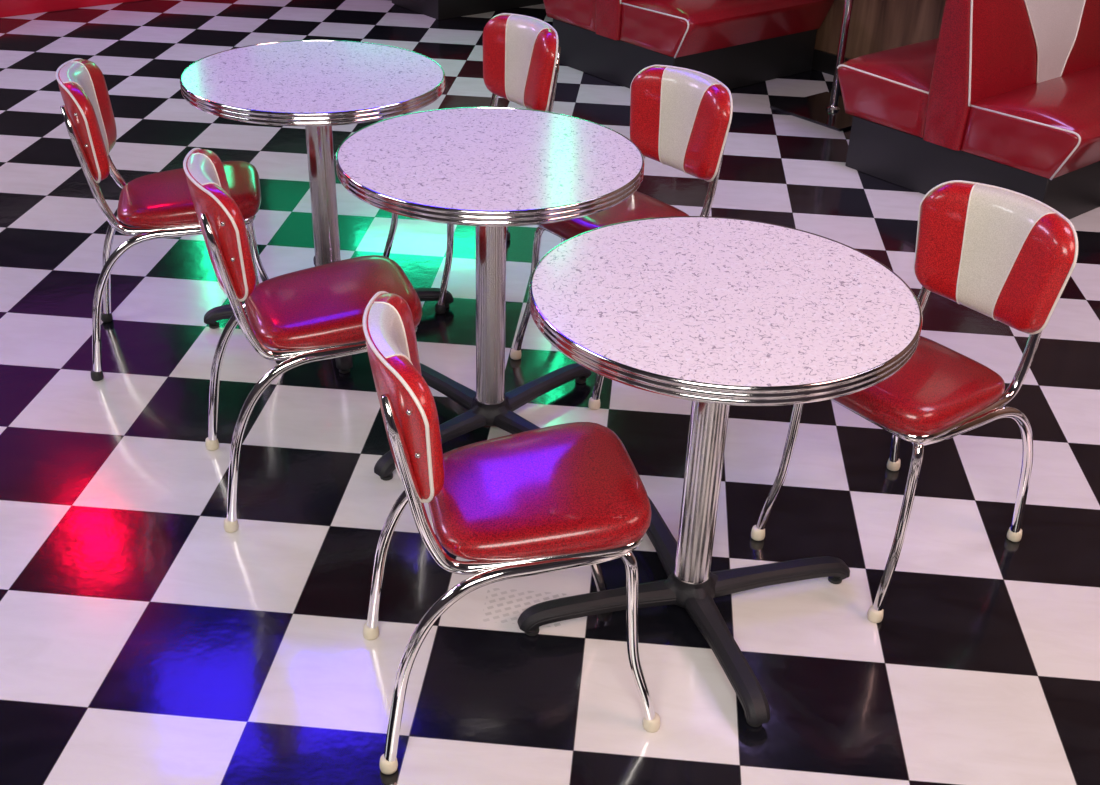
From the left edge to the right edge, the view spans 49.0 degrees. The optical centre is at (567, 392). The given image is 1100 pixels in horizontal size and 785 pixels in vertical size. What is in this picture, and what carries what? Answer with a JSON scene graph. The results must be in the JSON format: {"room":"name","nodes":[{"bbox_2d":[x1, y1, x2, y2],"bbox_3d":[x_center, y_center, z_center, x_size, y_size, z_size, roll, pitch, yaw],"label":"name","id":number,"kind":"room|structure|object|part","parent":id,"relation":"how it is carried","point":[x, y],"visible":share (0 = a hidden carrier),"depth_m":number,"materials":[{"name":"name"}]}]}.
{"room":"restaurant","nodes":[
{"label":"restaurant","id":0,"kind":"room"},
{"bbox_2d":[0,0,1099,784],"bbox_3d":[-0.651,-0.565,4.308,15.500,0.060,15.500,4,30,3],"label":"floor","id":1,"kind":"structure","parent":0,"point":[144,640],"depth_m":2.81,"materials":[{"name":"tile"}]},
{"bbox_2d":[0,0,139,17],"bbox_3d":[-2.762,-2.862,6.934,4.600,1.090,0.850,-22,38,-35],"label":"countertop","id":2,"kind":"structure","parent":1,"relation":"on","point":[8,8],"depth_m":6.72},
{"bbox_2d":[56,58,284,380],"bbox_3d":[-1.079,-0.493,3.309,0.525,0.798,0.389,-6,31,-13],"label":"chair","id":3,"kind":"object","parent":1,"relation":"on","point":[158,205],"visible":0.87,"depth_m":3.17,"materials":[{"name":"red leather"}]},
{"bbox_3d":[-1.246,-0.706,3.132,0.104,0.262,0.372,-6,31,-13],"label":"backrest","id":4,"kind":"part","parent":3,"relation":"part of","materials":[{"name":"red leather"}]},
{"bbox_3d":[-1.158,-0.417,3.530,0.444,0.404,0.035,-3,31,-9],"label":"leg","id":5,"kind":"part","parent":3,"relation":"part of","materials":[{"name":"silver metal"}]},
{"bbox_3d":[-1.077,-0.251,3.255,0.444,0.404,0.035,-8,32,-17],"label":"leg","id":6,"kind":"part","parent":3,"relation":"part of","materials":[{"name":"silver metal"}]},
{"bbox_3d":[-1.076,-0.642,3.220,0.440,0.346,0.335,-6,31,-13],"label":"seat frame","id":7,"kind":"part","parent":3,"relation":"part of","materials":[{"name":"silver metal"}]},
{"bbox_3d":[-1.031,-0.545,3.291,0.375,0.076,0.346,-6,31,-13],"label":"seat","id":8,"kind":"part","parent":3,"relation":"part of","materials":[{"name":"red leather"}]},
{"bbox_3d":[-0.935,-0.427,3.568,0.037,0.402,0.133,26,38,34],"label":"leg","id":9,"kind":"part","parent":3,"relation":"part of","materials":[{"name":"silver metal"}]},
{"bbox_3d":[-0.862,-0.280,3.322,0.133,0.402,0.037,12,32,16],"label":"leg","id":10,"kind":"part","parent":3,"relation":"part of","materials":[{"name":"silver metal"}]},
{"bbox_2d":[183,148,421,532],"bbox_3d":[-0.586,-0.156,2.770,0.525,0.798,0.389,-9,32,-19],"label":"chair","id":11,"kind":"object","parent":1,"relation":"on","point":[315,313],"visible":0.83,"depth_m":2.63,"materials":[{"name":"red leather"}]},
{"bbox_3d":[-0.747,-0.358,2.576,0.104,0.262,0.372,-9,32,-19],"label":"backrest","id":12,"kind":"part","parent":11,"relation":"part of","materials":[{"name":"red leather"}]},
{"bbox_3d":[-0.682,-0.076,2.983,0.444,0.404,0.035,-7,32,-15],"label":"leg","id":13,"kind":"part","parent":11,"relation":"part of","materials":[{"name":"silver metal"}]},
{"bbox_3d":[-0.564,0.085,2.718,0.444,0.404,0.035,-12,33,-23],"label":"leg","id":14,"kind":"part","parent":11,"relation":"part of","materials":[{"name":"silver metal"}]},
{"bbox_3d":[-0.583,-0.305,2.681,0.440,0.346,0.335,-9,32,-19],"label":"seat frame","id":15,"kind":"part","parent":11,"relation":"part of","materials":[{"name":"silver metal"}]},
{"bbox_3d":[-0.539,-0.211,2.757,0.375,0.076,0.346,-9,32,-19],"label":"seat","id":16,"kind":"part","parent":11,"relation":"part of","materials":[{"name":"red leather"}]},
{"bbox_2d":[180,40,453,373],"bbox_3d":[-0.705,-0.551,3.487,0.710,0.745,0.710,13,32,17],"label":"pedestal table","id":17,"kind":"object","parent":1,"relation":"on","point":[318,86],"visible":0.73,"depth_m":3.29,"materials":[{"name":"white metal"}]},
{"bbox_3d":[-0.906,-0.247,3.606,0.354,0.052,0.064,-6,31,-14],"label":"leg","id":18,"kind":"part","parent":17,"relation":"part of","materials":[{"name":"black metal"}]},
{"bbox_3d":[-0.664,-0.169,3.491,0.064,0.052,0.354,-6,31,-14],"label":"leg","id":19,"kind":"part","parent":17,"relation":"part of","materials":[{"name":"black metal"}]},
{"bbox_3d":[-0.526,-0.287,3.702,0.354,0.052,0.064,-6,31,-14],"label":"leg","id":20,"kind":"part","parent":17,"relation":"part of","materials":[{"name":"black metal"}]},
{"bbox_2d":[392,0,543,19],"bbox_3d":[-0.467,-2.804,7.061,1.050,1.023,0.607,-22,38,-35],"label":"bench","id":21,"kind":"object","parent":1,"relation":"on","point":[437,9],"visible":1,"depth_m":7.02,"materials":[{"name":"red leather"}]},
{"bbox_2d":[383,13,565,313],"bbox_3d":[-0.290,-0.734,3.774,0.525,0.798,0.389,-20,37,-33],"label":"chair","id":22,"kind":"object","parent":1,"relation":"on","point":[521,53],"visible":0.39,"depth_m":3.71,"materials":[{"name":"red leather"}]},
{"bbox_3d":[-0.539,-0.584,3.862,0.133,0.402,0.037,0,31,-4],"label":"leg","id":23,"kind":"part","parent":22,"relation":"part of","materials":[{"name":"silver metal"}]},
{"bbox_3d":[-0.359,-0.460,3.663,0.037,0.402,0.133,11,32,15],"label":"leg","id":24,"kind":"part","parent":22,"relation":"part of","materials":[{"name":"silver metal"}]},
{"bbox_3d":[-0.136,-1.016,3.737,0.104,0.262,0.372,-20,37,-33],"label":"backrest","id":25,"kind":"part","parent":22,"relation":"part of","materials":[{"name":"red leather"}]},
{"bbox_3d":[-0.281,-0.885,3.688,0.440,0.346,0.335,-20,37,-33],"label":"seat frame","id":26,"kind":"part","parent":22,"relation":"part of","materials":[{"name":"silver metal"}]},
{"bbox_2d":[335,107,644,480],"bbox_3d":[-0.190,-0.232,2.979,0.710,0.745,0.710,14,32,18],"label":"pedestal table","id":27,"kind":"object","parent":1,"relation":"on","point":[489,169],"visible":0.84,"depth_m":2.81,"materials":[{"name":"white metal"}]},
{"bbox_3d":[-0.338,0.121,3.021,0.064,0.052,0.354,27,39,36],"label":"leg","id":28,"kind":"part","parent":27,"relation":"part of","materials":[{"name":"black metal"}]},
{"bbox_3d":[-0.344,-0.021,3.261,0.354,0.052,0.064,27,39,36],"label":"leg","id":29,"kind":"part","parent":27,"relation":"part of","materials":[{"name":"black metal"}]},
{"bbox_3d":[-0.060,0.126,3.031,0.354,0.052,0.064,27,39,36],"label":"leg","id":30,"kind":"part","parent":27,"relation":"part of","materials":[{"name":"black metal"}]},
{"bbox_3d":[-0.066,-0.015,3.271,0.064,0.052,0.354,27,39,36],"label":"leg","id":31,"kind":"part","parent":27,"relation":"part of","materials":[{"name":"black metal"}]},
{"bbox_2d":[362,291,659,774],"bbox_3d":[-0.107,0.221,2.163,0.525,0.798,0.389,-5,31,-12],"label":"chair","id":32,"kind":"object","parent":1,"relation":"on","point":[565,496],"visible":0.98,"depth_m":2.04,"materials":[{"name":"red leather"}]},
{"bbox_3d":[-0.183,0.296,2.386,0.444,0.404,0.035,-2,31,-8],"label":"leg","id":33,"kind":"part","parent":32,"relation":"part of","materials":[{"name":"silver metal"}]},
{"bbox_3d":[-0.276,0.006,1.989,0.104,0.262,0.372,-5,31,-12],"label":"backrest","id":34,"kind":"part","parent":32,"relation":"part of","materials":[{"name":"red leather"}]},
{"bbox_3d":[-0.110,0.459,2.114,0.443,0.404,0.060,-5,31,-12],"label":"leg","id":35,"kind":"part","parent":32,"relation":"part of","materials":[{"name":"silver metal"}]},
{"bbox_3d":[-0.105,0.071,2.074,0.440,0.346,0.335,-5,31,-12],"label":"seat frame","id":36,"kind":"part","parent":32,"relation":"part of","materials":[{"name":"silver metal"}]},
{"bbox_3d":[-0.059,0.169,2.145,0.375,0.076,0.346,-5,31,-12],"label":"seat","id":37,"kind":"part","parent":32,"relation":"part of","materials":[{"name":"red leather"}]},
{"bbox_3d":[0.040,0.287,2.420,0.037,0.402,0.133,26,38,35],"label":"leg","id":38,"kind":"part","parent":32,"relation":"part of","materials":[{"name":"silver metal"}]},
{"bbox_3d":[0.107,0.436,2.172,0.133,0.402,0.037,13,32,17],"label":"leg","id":39,"kind":"part","parent":32,"relation":"part of","materials":[{"name":"silver metal"}]},
{"bbox_2d":[510,65,732,409],"bbox_3d":[0.163,-0.448,3.319,0.525,0.798,0.389,-22,38,-35],"label":"chair","id":40,"kind":"object","parent":1,"relation":"on","point":[680,118],"visible":0.57,"depth_m":3.26,"materials":[{"name":"red leather"}]},
{"bbox_3d":[-0.086,-0.293,3.398,0.133,0.402,0.037,-1,31,-6],"label":"leg","id":41,"kind":"part","parent":40,"relation":"part of","materials":[{"name":"silver metal"}]},
{"bbox_3d":[0.104,-0.172,3.206,0.037,0.402,0.133,10,31,13],"label":"leg","id":42,"kind":"part","parent":40,"relation":"part of","materials":[{"name":"silver metal"}]},
{"bbox_3d":[0.129,-0.482,3.264,0.375,0.076,0.346,-22,38,-35],"label":"seat","id":43,"kind":"part","parent":40,"relation":"part of","materials":[{"name":"red leather"}]},
{"bbox_3d":[0.172,-0.599,3.233,0.440,0.346,0.335,-22,38,-35],"label":"seat frame","id":44,"kind":"part","parent":40,"relation":"part of","materials":[{"name":"silver metal"}]},
{"bbox_3d":[0.312,-0.733,3.287,0.104,0.262,0.372,-22,38,-35],"label":"backrest","id":45,"kind":"part","parent":40,"relation":"part of","materials":[{"name":"red leather"}]},
{"bbox_2d":[543,0,833,88],"bbox_3d":[0.591,-2.137,6.000,1.050,1.023,1.118,-22,38,-35],"label":"bench","id":46,"kind":"object","parent":1,"relation":"on","point":[737,43],"visible":0.95,"depth_m":5.81,"materials":[{"name":"red leather"}]},
{"bbox_2d":[543,0,595,31],"bbox_3d":[0.379,-2.115,6.301,1.044,0.231,0.472,-22,38,-35],"label":"seat cushion","id":47,"kind":"object","parent":46,"relation":"on","point":[576,15],"depth_m":5.99,"materials":[{"name":"red leather"}]},
{"bbox_3d":[0.584,-2.236,5.957,1.050,0.803,0.211,-22,38,-35],"label":"backrest","id":48,"kind":"part","parent":46,"relation":"part of","materials":[{"name":"red leather"}]},
{"bbox_2d":[620,0,833,57],"bbox_3d":[0.795,-1.853,5.884,1.044,0.231,0.472,-22,38,-35],"label":"seat cushion","id":49,"kind":"object","parent":46,"relation":"on","point":[656,28],"depth_m":5.65,"materials":[{"name":"red leather"}]},
{"bbox_2d":[517,216,922,726],"bbox_3d":[0.271,0.134,2.389,0.710,0.745,0.710,12,32,16],"label":"pedestal table","id":50,"kind":"object","parent":1,"relation":"on","point":[715,314],"visible":0.98,"depth_m":2.21,"materials":[{"name":"laminate"}]},
{"bbox_3d":[0.070,0.441,2.505,0.354,0.052,0.064,-7,32,-15],"label":"leg","id":51,"kind":"part","parent":50,"relation":"part of","materials":[{"name":"black metal"}]},
{"bbox_3d":[0.204,0.321,2.718,0.064,0.052,0.354,-7,32,-15],"label":"leg","id":52,"kind":"part","parent":50,"relation":"part of","materials":[{"name":"black metal"}]},
{"bbox_3d":[0.314,0.516,2.394,0.064,0.052,0.354,-7,32,-15],"label":"leg","id":53,"kind":"part","parent":50,"relation":"part of","materials":[{"name":"black metal"}]},
{"bbox_3d":[0.448,0.396,2.607,0.354,0.052,0.064,-7,32,-15],"label":"leg","id":54,"kind":"part","parent":50,"relation":"part of","materials":[{"name":"black metal"}]},
{"bbox_2d":[770,0,853,131],"bbox_3d":[1.285,-1.650,5.489,0.800,0.750,0.580,-22,38,-35],"label":"table","id":55,"kind":"object","parent":1,"relation":"on","point":[826,109],"visible":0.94,"depth_m":5.58,"materials":[{"name":"black"}]},
{"bbox_3d":[1.242,-1.320,5.653,0.420,0.012,0.420,-22,38,-35],"label":"plate","id":56,"kind":"part","parent":55,"relation":"part of","materials":[{"name":"black metal"}]},
{"bbox_2d":[751,180,1077,622],"bbox_3d":[0.753,-0.006,2.608,0.525,0.798,0.389,-20,37,-33],"label":"chair","id":57,"kind":"object","parent":1,"relation":"on","point":[1007,256],"visible":0.84,"depth_m":2.52,"materials":[{"name":"red leather"}]},
{"bbox_3d":[0.504,0.144,2.696,0.133,0.402,0.037,0,31,-4],"label":"leg","id":58,"kind":"part","parent":57,"relation":"part of","materials":[{"name":"silver metal"}]},
{"bbox_3d":[0.672,0.070,2.829,0.444,0.404,0.035,-24,39,-37],"label":"leg","id":59,"kind":"part","parent":57,"relation":"part of","materials":[{"name":"silver metal"}]},
{"bbox_3d":[0.685,0.268,2.497,0.037,0.402,0.133,11,32,14],"label":"leg","id":60,"kind":"part","parent":57,"relation":"part of","materials":[{"name":"silver metal"}]},
{"bbox_3d":[0.718,-0.041,2.554,0.375,0.076,0.346,-20,37,-33],"label":"seat","id":61,"kind":"part","parent":57,"relation":"part of","materials":[{"name":"red leather"}]},
{"bbox_3d":[0.762,-0.157,2.522,0.440,0.346,0.335,-20,37,-33],"label":"seat frame","id":62,"kind":"part","parent":57,"relation":"part of","materials":[{"name":"silver metal"}]},
{"bbox_3d":[0.875,0.209,2.607,0.444,0.404,0.035,-16,35,-29],"label":"leg","id":63,"kind":"part","parent":57,"relation":"part of","materials":[{"name":"silver metal"}]},
{"bbox_3d":[0.907,-0.288,2.572,0.104,0.262,0.372,-20,37,-33],"label":"backrest","id":64,"kind":"part","parent":57,"relation":"part of","materials":[{"name":"red leather"}]},
{"bbox_2d":[837,0,1099,218],"bbox_3d":[1.827,-1.359,4.762,1.050,1.023,1.118,-22,38,-35],"label":"bench","id":65,"kind":"object","parent":1,"relation":"on","point":[1006,95],"visible":1,"depth_m":4.55,"materials":[{"name":"red leather"}]},
{"bbox_2d":[838,38,937,137],"bbox_3d":[1.615,-1.337,5.063,1.044,0.231,0.472,-22,38,-35],"label":"seat cushion","id":66,"kind":"object","parent":65,"relation":"on","point":[891,91],"depth_m":4.76,"materials":[{"name":"red leather"}]},
{"bbox_3d":[1.820,-1.458,4.719,1.050,0.803,0.211,-22,38,-35],"label":"backrest","id":67,"kind":"part","parent":65,"relation":"part of","materials":[{"name":"red leather"}]},
{"bbox_2d":[961,65,1099,178],"bbox_3d":[2.031,-1.074,4.646,1.044,0.231,0.472,-22,38,-35],"label":"seat cushion","id":68,"kind":"object","parent":65,"relation":"on","point":[1041,122],"depth_m":4.40,"materials":[{"name":"red leather"}]},
{"bbox_2d":[814,0,945,58],"bbox_3d":[2.294,-2.598,4.555,0.100,3.400,10.200,-22,38,-35],"label":"wall","id":69,"kind":"structure","parent":0,"point":[875,25],"depth_m":5.91,"materials":[{"name":"brown wood"}]},
{"bbox_2d":[812,49,850,75],"bbox_3d":[2.190,-1.158,5.356,0.020,0.100,10.200,-22,38,-35],"label":"baseboard","id":70,"kind":"structure","parent":69,"relation":"attached to","point":[823,61],"depth_m":6.21,"materials":[{"name":"black"}]}
]}

